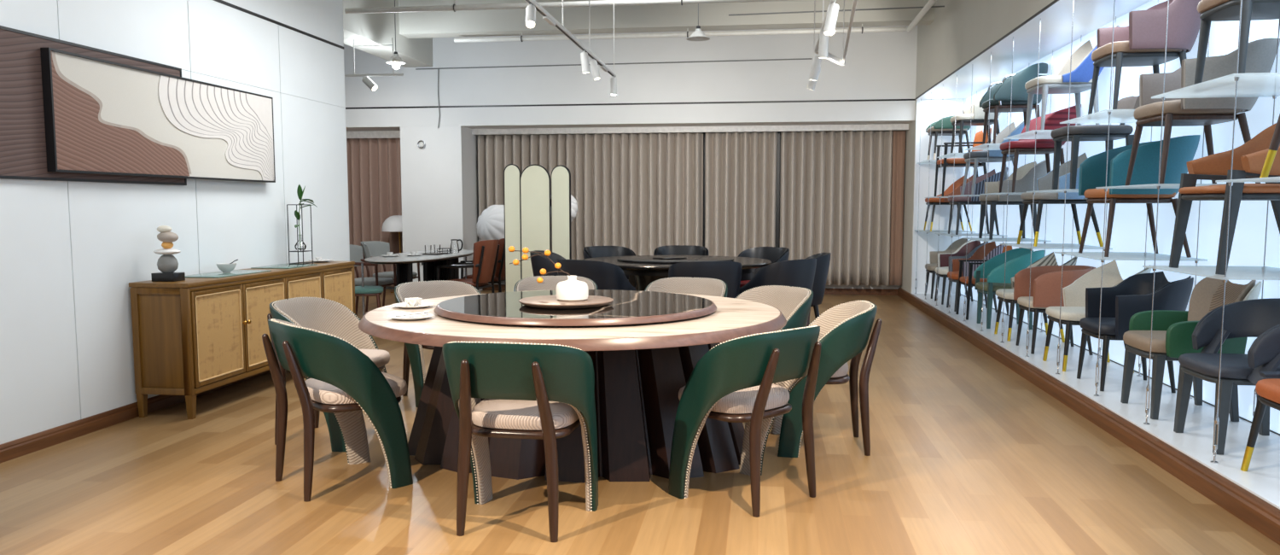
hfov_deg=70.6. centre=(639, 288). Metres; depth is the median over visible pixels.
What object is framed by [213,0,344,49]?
trim
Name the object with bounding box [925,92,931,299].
steel cable
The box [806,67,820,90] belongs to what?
spotlight
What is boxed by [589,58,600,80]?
spotlight
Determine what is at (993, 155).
chair
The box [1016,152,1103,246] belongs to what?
chair
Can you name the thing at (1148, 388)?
steel cable
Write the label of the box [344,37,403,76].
track
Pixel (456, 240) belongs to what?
carafe
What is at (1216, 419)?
steel cable
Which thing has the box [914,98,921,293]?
steel cable
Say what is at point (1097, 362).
steel cable
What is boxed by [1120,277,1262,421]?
chair
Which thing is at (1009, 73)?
steel cable
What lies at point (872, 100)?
trim
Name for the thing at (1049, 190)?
glass shelf
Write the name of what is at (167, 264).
sculpture
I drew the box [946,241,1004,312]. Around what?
chair
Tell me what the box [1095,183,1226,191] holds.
glass shelf
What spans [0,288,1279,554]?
floor
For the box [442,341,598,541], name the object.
dining chair
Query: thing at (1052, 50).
steel cable
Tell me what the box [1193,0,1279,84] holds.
chair
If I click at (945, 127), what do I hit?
chair
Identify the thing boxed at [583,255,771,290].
dining table
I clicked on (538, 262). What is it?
tub chair
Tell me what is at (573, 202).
lamp
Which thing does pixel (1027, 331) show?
steel cable
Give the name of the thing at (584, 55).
spotlight
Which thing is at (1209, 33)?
steel cable
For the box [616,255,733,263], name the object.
lazy susan
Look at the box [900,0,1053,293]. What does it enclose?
wall
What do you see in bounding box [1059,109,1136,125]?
glass shelf
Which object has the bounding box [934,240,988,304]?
chair
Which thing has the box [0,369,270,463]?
baseboard
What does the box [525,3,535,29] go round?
spotlight
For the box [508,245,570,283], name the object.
branch
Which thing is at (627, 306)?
lazy susan
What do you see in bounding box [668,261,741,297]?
tub chair
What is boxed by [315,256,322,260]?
teacup
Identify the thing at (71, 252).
wall panels
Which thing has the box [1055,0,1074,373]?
steel cable
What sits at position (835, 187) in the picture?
curtain
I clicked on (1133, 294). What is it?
chair
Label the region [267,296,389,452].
dining chair
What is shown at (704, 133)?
window
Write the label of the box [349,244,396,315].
armchair
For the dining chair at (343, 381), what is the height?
0.784 m
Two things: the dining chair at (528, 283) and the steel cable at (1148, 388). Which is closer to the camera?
the steel cable at (1148, 388)
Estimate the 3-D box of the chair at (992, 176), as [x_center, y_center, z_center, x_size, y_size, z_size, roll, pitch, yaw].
[3.859,-1.005,10.262,0.659,0.785,0.730,1,5,8]
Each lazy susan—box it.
[434,289,716,325]
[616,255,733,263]
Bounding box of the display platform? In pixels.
[911,293,1279,509]
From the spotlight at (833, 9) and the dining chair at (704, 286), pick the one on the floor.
the dining chair at (704, 286)
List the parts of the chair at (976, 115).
leg, leg, seat frame, backrest, seat, leg, leg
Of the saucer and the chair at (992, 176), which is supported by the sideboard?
the saucer
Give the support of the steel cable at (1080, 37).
hanging from the ceiling at (1089, 15)
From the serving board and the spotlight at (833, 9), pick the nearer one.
the serving board
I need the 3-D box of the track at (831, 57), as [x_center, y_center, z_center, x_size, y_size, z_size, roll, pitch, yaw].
[1.329,-2.624,5.159,0.345,1.612,7.008,1,5,8]
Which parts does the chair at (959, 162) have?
leg, leg, armrest, seat, seat frame, armrest, backrest, leg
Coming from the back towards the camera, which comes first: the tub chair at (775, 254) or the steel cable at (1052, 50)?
the tub chair at (775, 254)
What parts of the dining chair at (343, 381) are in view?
leg, leg, stud trim, stud trim, seat, seat frame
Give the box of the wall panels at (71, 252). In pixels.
[0,0,349,443]
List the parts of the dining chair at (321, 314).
leg, leg, stud trim, seat frame, seat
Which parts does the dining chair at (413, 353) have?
leg, seat frame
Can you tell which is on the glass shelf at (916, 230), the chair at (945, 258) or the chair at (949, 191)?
the chair at (949, 191)
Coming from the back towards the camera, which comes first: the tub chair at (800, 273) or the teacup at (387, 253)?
the teacup at (387, 253)
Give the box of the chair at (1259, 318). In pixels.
[1173,297,1279,454]
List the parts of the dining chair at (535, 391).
leg, stud trim, stud trim, seat, seat frame, leg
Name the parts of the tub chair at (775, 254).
seat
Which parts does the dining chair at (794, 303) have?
stud trim, leg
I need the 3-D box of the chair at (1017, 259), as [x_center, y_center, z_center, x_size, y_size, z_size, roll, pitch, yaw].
[3.645,-0.007,8.871,0.637,0.767,0.712,1,5,8]
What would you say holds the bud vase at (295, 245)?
on the wire plant stand
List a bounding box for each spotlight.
[361,75,378,91]
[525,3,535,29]
[580,50,590,73]
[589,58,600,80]
[610,75,616,95]
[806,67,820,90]
[808,53,821,81]
[818,30,828,58]
[822,1,839,35]
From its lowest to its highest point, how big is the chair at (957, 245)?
0.786 m
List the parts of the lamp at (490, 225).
lamp shade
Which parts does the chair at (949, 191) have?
leg, leg, seat, seat frame, backrest, leg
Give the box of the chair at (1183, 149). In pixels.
[1078,134,1200,257]
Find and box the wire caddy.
[436,247,452,254]
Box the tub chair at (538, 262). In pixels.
[529,250,565,276]
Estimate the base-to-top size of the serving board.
0.027 m
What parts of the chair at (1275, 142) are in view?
leg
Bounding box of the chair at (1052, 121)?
[998,104,1081,192]
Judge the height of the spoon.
0.020 m
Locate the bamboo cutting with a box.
[294,184,317,248]
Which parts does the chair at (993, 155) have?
leg, leg, seat frame, seat, leg, backrest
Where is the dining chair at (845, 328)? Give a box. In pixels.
[771,300,882,457]
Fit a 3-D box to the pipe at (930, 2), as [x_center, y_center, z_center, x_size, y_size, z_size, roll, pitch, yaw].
[2.652,-3.090,6.282,0.064,0.796,9.660,1,5,8]
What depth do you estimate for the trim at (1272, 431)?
6.37 m
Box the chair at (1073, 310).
[1042,260,1151,372]
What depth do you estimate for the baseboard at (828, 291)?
13.34 m
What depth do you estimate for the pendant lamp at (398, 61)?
11.04 m
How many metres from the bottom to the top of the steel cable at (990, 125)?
2.600 m
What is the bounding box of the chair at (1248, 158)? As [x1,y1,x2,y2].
[1169,122,1279,274]
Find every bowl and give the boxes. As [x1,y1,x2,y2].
[216,262,236,272]
[404,296,422,306]
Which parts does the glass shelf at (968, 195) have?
glass pane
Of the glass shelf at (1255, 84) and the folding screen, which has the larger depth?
the folding screen
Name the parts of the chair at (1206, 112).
leg, leg, seat frame, seat, backrest, leg, leg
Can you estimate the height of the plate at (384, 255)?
0.017 m
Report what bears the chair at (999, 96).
on the glass shelf at (991, 146)
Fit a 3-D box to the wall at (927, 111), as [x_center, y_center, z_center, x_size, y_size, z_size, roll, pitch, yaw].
[4.012,-1.234,12.163,0.637,2.615,0.019,1,5,8]
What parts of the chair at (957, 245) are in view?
leg, seat, leg, backrest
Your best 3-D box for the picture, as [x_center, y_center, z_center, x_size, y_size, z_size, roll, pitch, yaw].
[-3.009,-1.050,5.917,0.050,0.653,2.220,1,5,8]
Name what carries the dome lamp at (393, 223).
on the floor
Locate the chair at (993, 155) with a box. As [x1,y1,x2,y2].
[961,121,1023,194]
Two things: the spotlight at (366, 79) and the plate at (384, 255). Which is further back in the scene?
the spotlight at (366, 79)
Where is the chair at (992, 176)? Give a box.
[948,166,1008,234]
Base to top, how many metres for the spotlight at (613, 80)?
0.190 m
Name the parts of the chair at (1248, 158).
leg, arm rail, seat, seat frame, leg, backrest, arm rail, leg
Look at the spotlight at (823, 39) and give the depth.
6.86 m
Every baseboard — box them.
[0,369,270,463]
[482,284,897,295]
[897,287,1279,544]
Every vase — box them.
[294,234,306,250]
[555,275,588,301]
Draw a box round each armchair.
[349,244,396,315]
[360,240,420,311]
[436,238,499,292]
[459,238,505,292]
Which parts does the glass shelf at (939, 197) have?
glass pane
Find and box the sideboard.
[128,261,355,418]
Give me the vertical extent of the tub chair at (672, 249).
0.848 m
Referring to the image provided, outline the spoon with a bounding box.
[395,311,429,316]
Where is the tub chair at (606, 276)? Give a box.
[557,259,635,290]
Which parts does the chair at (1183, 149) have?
leg, leg, seat frame, seat, backrest, leg, leg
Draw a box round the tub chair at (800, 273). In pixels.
[738,258,816,294]
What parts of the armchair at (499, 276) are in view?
leg, armrest, seat, leg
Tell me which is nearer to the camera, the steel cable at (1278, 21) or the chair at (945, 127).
the steel cable at (1278, 21)
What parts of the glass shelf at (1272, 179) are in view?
glass pane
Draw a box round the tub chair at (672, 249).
[653,244,709,255]
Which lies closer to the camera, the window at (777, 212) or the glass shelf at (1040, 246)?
the glass shelf at (1040, 246)
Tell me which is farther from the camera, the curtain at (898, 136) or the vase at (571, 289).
the curtain at (898, 136)
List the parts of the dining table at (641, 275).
leg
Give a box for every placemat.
[185,269,271,278]
[250,263,316,268]
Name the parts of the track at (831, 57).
hanging rod, rail, rail, hanging rod, rail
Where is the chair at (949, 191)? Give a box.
[923,174,972,231]
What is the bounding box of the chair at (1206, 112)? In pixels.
[1125,37,1279,185]
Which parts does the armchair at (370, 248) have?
leg, backrest, leg, seat, leg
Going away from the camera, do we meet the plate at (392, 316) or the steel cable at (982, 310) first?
the plate at (392, 316)
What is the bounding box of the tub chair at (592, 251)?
[583,245,637,290]
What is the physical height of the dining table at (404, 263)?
0.750 m
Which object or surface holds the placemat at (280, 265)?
on the sideboard
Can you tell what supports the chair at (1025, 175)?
on the glass shelf at (994, 239)
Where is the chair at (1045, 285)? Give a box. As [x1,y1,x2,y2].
[1013,265,1096,354]
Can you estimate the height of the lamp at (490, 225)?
1.320 m
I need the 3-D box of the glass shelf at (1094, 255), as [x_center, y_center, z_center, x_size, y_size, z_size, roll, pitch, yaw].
[3.165,-0.204,5.900,0.618,0.026,0.855,1,5,8]
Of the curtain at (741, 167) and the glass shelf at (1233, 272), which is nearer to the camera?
the glass shelf at (1233, 272)
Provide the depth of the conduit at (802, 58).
12.58 m
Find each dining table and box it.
[358,292,786,482]
[360,249,473,316]
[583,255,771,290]
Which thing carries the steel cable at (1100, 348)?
hanging from the ceiling at (1089, 15)
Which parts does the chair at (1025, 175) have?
leg, seat, leg, seat frame, backrest, leg, leg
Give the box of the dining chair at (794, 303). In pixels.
[719,285,813,343]
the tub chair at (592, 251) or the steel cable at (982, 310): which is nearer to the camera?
the steel cable at (982, 310)
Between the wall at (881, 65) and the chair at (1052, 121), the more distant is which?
the wall at (881, 65)
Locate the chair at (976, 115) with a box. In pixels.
[950,96,1000,152]
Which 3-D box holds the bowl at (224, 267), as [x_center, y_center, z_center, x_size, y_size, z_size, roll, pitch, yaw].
[-2.857,-0.141,6.248,0.128,0.062,0.128,1,5,8]
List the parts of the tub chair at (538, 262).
backrest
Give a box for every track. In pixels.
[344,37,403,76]
[524,0,616,76]
[813,0,857,65]
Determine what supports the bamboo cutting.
in the bud vase at (295, 245)
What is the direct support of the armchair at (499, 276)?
on the floor
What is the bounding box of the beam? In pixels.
[398,0,934,38]
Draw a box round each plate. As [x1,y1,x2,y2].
[380,254,398,256]
[387,312,434,319]
[391,302,434,308]
[404,253,421,255]
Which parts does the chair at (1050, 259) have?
leg, seat, seat frame, leg, backrest, leg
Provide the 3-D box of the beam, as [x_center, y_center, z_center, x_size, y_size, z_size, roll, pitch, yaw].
[0.225,-3.640,11.437,6.730,0.720,0.310,1,5,8]
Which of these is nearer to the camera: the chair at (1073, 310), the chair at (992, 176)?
the chair at (1073, 310)
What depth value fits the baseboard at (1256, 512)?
4.78 m
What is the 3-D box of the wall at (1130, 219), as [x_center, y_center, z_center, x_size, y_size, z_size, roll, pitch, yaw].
[3.394,-0.577,4.890,0.080,2.620,14.660,1,5,8]
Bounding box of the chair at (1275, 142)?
[1259,113,1279,177]
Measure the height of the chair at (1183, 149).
0.759 m
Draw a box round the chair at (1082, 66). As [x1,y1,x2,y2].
[1024,25,1118,132]
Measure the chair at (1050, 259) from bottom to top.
0.804 m
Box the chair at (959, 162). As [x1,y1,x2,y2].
[934,128,991,196]
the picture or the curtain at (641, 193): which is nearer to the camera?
the picture
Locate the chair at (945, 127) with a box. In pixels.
[925,115,970,159]
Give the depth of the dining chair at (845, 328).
4.69 m
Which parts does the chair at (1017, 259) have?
arm post, leg, seat frame, leg, arm post, seat, backrest, leg, leg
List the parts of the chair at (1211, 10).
leg, seat, seat frame, leg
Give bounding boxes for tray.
[421,252,447,255]
[651,256,686,259]
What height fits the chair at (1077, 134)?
0.686 m
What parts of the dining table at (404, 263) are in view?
metal leg, slatted leg, slatted leg, metal leg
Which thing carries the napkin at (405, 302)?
in the bowl at (411, 299)
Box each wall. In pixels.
[343,25,917,289]
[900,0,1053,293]
[911,98,965,293]
[960,0,1279,433]
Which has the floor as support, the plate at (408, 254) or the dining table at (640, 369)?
the dining table at (640, 369)
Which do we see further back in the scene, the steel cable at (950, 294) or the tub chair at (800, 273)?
the steel cable at (950, 294)
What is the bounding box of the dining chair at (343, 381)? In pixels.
[261,318,413,501]
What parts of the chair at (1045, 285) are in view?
leg, seat, seat frame, leg, backrest, leg, leg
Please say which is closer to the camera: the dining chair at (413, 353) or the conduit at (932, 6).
the dining chair at (413, 353)
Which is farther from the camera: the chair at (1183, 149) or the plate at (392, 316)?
the chair at (1183, 149)
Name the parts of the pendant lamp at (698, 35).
lamp shade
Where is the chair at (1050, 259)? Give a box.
[994,251,1077,342]
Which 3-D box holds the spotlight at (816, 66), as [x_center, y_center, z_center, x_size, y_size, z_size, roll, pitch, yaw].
[1.492,-1.877,7.687,0.112,0.224,0.072,2,6,20]
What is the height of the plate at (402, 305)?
0.017 m
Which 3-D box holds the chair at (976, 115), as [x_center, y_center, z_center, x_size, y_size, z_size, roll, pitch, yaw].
[3.868,-1.922,10.178,0.678,0.831,0.738,1,5,8]
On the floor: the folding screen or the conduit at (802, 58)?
the folding screen
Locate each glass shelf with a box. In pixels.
[914,229,976,233]
[916,159,936,164]
[924,196,948,198]
[934,232,1007,237]
[936,152,965,158]
[948,194,980,197]
[961,237,1051,243]
[965,143,1000,151]
[980,192,1024,196]
[999,243,1112,250]
[1003,129,1053,140]
[1026,189,1078,194]
[1054,251,1207,262]
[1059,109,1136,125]
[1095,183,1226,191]
[1142,265,1279,282]
[1151,72,1279,100]
[1215,176,1279,186]
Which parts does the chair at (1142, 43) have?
leg, leg, seat frame, seat, backrest, leg, leg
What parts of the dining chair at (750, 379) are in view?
seat, stud trim, seat frame, leg, stud trim, leg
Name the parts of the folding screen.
panel frame, mirror panel, mirror panel, panel frame, mirror panel, panel frame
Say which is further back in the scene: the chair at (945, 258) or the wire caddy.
the chair at (945, 258)
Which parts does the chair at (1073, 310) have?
leg, seat frame, seat, leg, backrest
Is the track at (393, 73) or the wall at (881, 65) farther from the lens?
the wall at (881, 65)
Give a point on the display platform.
(1261, 479)
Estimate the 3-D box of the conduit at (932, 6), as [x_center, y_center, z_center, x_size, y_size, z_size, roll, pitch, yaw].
[2.192,-3.118,10.161,2.380,0.045,0.016,1,5,8]
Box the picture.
[40,47,275,182]
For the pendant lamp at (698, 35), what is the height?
1.106 m
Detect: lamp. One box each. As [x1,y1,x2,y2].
[381,215,401,292]
[386,0,405,69]
[476,204,504,292]
[550,194,577,221]
[686,3,709,40]
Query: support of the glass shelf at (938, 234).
attached to the wall at (1130, 219)
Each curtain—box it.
[346,138,402,286]
[477,132,703,259]
[704,131,777,256]
[779,130,892,285]
[889,130,906,285]
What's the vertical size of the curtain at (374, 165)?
2.310 m
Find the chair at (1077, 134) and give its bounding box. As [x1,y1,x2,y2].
[1050,95,1139,189]
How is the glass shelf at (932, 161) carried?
attached to the wall at (1130, 219)
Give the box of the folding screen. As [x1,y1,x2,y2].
[503,163,571,291]
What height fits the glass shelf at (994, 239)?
0.026 m
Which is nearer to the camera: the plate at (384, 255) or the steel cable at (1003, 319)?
the steel cable at (1003, 319)
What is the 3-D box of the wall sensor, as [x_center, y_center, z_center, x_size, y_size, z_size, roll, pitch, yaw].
[-3.161,-2.082,13.082,0.122,0.122,0.041,1,5,8]
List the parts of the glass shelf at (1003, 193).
glass pane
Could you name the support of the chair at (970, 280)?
on the display platform
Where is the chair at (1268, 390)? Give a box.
[1240,371,1279,471]
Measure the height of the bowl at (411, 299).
0.042 m
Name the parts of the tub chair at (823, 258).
leg, backrest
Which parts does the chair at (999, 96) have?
leg, leg, backrest, seat frame, seat, leg, leg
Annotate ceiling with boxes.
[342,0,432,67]
[917,0,1151,98]
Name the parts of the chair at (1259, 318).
leg, seat frame, leg, seat, backrest, leg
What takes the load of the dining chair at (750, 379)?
on the floor
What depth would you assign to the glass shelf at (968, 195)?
9.35 m
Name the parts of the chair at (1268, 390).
leg, seat, seat frame, backrest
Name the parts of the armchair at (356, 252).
leg, backrest, armrest, seat frame, seat, leg, leg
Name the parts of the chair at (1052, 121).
leg, leg, seat frame, seat, backrest, leg, leg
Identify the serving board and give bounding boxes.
[518,295,613,308]
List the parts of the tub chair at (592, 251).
backrest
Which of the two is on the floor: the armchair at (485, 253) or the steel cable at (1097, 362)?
the armchair at (485, 253)
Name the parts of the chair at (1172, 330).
leg, seat, seat frame, leg, arm panel, leg, arm panel, backrest, leg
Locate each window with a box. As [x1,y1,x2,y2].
[702,132,705,246]
[775,131,780,246]
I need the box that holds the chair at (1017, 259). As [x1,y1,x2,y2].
[973,247,1045,329]
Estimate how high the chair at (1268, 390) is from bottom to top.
0.734 m
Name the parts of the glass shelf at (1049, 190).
glass pane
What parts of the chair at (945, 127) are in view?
leg, backrest, leg, seat, seat frame, leg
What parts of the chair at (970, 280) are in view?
leg, leg, seat, armrest, armrest, leg, backrest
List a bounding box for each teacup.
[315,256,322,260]
[386,251,393,255]
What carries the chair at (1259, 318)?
on the display platform
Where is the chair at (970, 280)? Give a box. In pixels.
[955,245,1020,319]
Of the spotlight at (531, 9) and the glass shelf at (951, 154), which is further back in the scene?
the glass shelf at (951, 154)
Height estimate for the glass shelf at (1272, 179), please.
0.026 m
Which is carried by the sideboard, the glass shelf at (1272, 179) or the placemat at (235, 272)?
the placemat at (235, 272)
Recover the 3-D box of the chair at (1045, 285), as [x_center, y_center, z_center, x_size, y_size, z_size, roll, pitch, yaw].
[3.411,0.164,7.409,0.564,0.692,0.646,1,5,8]
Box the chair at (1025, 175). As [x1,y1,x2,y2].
[978,160,1047,239]
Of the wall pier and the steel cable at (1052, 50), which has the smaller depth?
the steel cable at (1052, 50)
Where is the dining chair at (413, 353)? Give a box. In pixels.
[394,279,480,407]
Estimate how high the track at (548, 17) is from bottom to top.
1.625 m
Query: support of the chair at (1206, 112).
on the glass shelf at (1153, 185)
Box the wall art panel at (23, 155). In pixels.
[0,25,186,185]
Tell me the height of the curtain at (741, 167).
2.205 m
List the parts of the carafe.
glass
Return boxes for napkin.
[401,313,428,316]
[404,296,422,306]
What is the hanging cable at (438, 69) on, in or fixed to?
hanging from the conduit at (802, 58)
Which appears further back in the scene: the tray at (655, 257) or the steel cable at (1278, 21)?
the tray at (655, 257)
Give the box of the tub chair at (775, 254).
[737,246,789,287]
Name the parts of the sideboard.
leg, panel, leg, door, cane panel, rail, door, cane panel, rail, door, cane panel, door, cane panel, panel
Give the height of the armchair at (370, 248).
0.862 m
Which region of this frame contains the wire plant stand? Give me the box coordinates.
[286,203,313,263]
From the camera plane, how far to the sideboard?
5.69 m
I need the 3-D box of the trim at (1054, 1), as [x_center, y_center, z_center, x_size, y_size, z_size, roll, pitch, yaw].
[2.722,-1.884,4.883,0.006,0.020,14.700,1,5,8]
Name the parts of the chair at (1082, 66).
leg, leg, seat, seat frame, leg, backrest, leg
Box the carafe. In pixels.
[449,238,463,252]
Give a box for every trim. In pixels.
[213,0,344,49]
[345,98,915,109]
[346,130,400,138]
[471,123,908,134]
[911,98,918,293]
[915,0,1058,99]
[960,293,1279,435]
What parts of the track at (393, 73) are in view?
hanging rod, cross rod, rail, hanging rod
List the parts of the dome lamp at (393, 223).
lamp shade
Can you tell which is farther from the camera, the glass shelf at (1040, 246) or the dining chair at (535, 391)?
the glass shelf at (1040, 246)
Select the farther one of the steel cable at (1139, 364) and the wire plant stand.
the wire plant stand
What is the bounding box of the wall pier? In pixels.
[400,126,482,290]
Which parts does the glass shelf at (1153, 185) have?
glass pane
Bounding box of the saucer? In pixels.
[308,259,334,261]
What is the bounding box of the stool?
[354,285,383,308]
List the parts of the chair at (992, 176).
leg, leg, seat, seat frame, backrest, leg, leg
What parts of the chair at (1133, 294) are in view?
leg, seat, seat frame, leg, backrest, leg, leg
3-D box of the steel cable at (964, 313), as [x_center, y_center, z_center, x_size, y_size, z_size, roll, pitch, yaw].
[3.344,-0.958,9.204,0.032,2.600,0.030,1,5,8]
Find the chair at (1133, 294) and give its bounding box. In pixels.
[1076,271,1193,392]
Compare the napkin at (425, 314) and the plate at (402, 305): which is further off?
the plate at (402, 305)
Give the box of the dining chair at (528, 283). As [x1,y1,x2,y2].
[513,275,597,290]
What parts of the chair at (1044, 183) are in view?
leg, leg, seat, seat frame, backrest, leg, leg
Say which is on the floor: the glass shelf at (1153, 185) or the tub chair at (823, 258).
the tub chair at (823, 258)
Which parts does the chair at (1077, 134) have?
leg, leg, seat frame, seat, leg, backrest, leg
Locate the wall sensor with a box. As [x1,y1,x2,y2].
[417,139,424,148]
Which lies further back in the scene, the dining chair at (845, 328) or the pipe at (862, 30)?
the pipe at (862, 30)
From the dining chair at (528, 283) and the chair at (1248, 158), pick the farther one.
the dining chair at (528, 283)
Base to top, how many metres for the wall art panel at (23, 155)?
0.765 m
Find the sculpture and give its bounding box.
[151,225,185,281]
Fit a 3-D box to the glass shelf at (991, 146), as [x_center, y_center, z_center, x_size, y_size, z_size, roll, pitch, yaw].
[3.562,-1.365,8.760,0.618,0.026,0.855,1,5,8]
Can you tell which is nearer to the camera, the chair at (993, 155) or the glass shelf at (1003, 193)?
the glass shelf at (1003, 193)
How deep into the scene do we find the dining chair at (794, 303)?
5.82 m
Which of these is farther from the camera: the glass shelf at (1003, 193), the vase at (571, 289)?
the glass shelf at (1003, 193)
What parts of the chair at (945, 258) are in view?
leg, seat, leg, backrest, leg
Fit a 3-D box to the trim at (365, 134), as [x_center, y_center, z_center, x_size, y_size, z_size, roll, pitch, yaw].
[-3.944,-2.357,13.847,2.660,0.108,0.030,1,5,8]
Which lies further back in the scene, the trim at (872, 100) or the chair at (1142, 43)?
the trim at (872, 100)
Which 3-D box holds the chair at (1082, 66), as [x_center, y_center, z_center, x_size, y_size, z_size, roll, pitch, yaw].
[3.472,-1.656,7.236,0.678,0.830,0.710,1,5,8]
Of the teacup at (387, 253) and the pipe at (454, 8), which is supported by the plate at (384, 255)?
the teacup at (387, 253)
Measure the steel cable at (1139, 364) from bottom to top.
2.600 m
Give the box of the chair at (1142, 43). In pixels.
[1088,0,1201,114]
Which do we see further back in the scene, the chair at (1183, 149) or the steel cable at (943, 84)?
the steel cable at (943, 84)
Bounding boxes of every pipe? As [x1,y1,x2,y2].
[344,0,802,13]
[453,23,906,42]
[906,0,936,32]
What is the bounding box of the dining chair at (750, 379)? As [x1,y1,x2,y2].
[668,325,821,517]
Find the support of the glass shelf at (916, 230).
attached to the wall at (1130, 219)
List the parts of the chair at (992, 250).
leg, seat, leg, backrest, leg, leg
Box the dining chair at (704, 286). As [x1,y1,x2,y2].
[644,276,727,296]
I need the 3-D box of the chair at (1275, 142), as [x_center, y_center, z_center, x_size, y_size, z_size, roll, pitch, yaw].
[2.952,-0.839,3.546,0.657,0.804,0.684,1,5,8]
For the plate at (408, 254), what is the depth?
9.98 m
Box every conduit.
[415,58,812,69]
[728,5,944,16]
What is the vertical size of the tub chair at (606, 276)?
0.848 m
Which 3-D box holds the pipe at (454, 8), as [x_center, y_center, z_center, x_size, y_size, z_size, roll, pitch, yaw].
[-0.131,-3.390,9.588,6.320,0.794,0.088,1,5,8]
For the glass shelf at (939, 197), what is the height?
0.026 m
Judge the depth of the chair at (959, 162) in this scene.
10.79 m
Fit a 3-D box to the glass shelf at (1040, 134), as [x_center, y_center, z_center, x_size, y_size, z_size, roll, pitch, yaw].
[3.364,-1.231,7.290,0.618,0.026,0.855,1,5,8]
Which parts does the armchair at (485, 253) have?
leg, leg, armrest, armrest, seat, leg, backrest, rail, leg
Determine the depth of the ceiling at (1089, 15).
7.85 m
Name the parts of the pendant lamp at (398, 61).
cord, lamp shade, bulb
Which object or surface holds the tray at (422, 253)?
on the dining table at (404, 263)
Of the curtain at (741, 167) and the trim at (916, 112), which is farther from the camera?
the curtain at (741, 167)
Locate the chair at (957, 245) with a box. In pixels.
[924,238,974,298]
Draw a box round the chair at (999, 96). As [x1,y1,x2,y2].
[979,62,1048,144]
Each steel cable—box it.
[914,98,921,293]
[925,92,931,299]
[935,83,943,305]
[948,75,957,312]
[962,67,972,320]
[979,51,991,331]
[983,124,990,306]
[1000,36,1013,343]
[1001,73,1009,252]
[1024,18,1041,356]
[1039,50,1053,331]
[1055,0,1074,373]
[1069,37,1081,343]
[1093,0,1115,395]
[1099,16,1116,358]
[1136,0,1158,376]
[1143,0,1169,424]
[1189,33,1210,398]
[1210,0,1242,463]
[1250,21,1279,426]
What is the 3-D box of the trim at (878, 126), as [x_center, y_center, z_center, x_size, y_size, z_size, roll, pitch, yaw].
[0.632,-2.301,13.099,6.330,0.083,0.040,1,5,8]
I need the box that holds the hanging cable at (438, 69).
[437,69,440,127]
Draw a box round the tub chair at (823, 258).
[806,252,830,318]

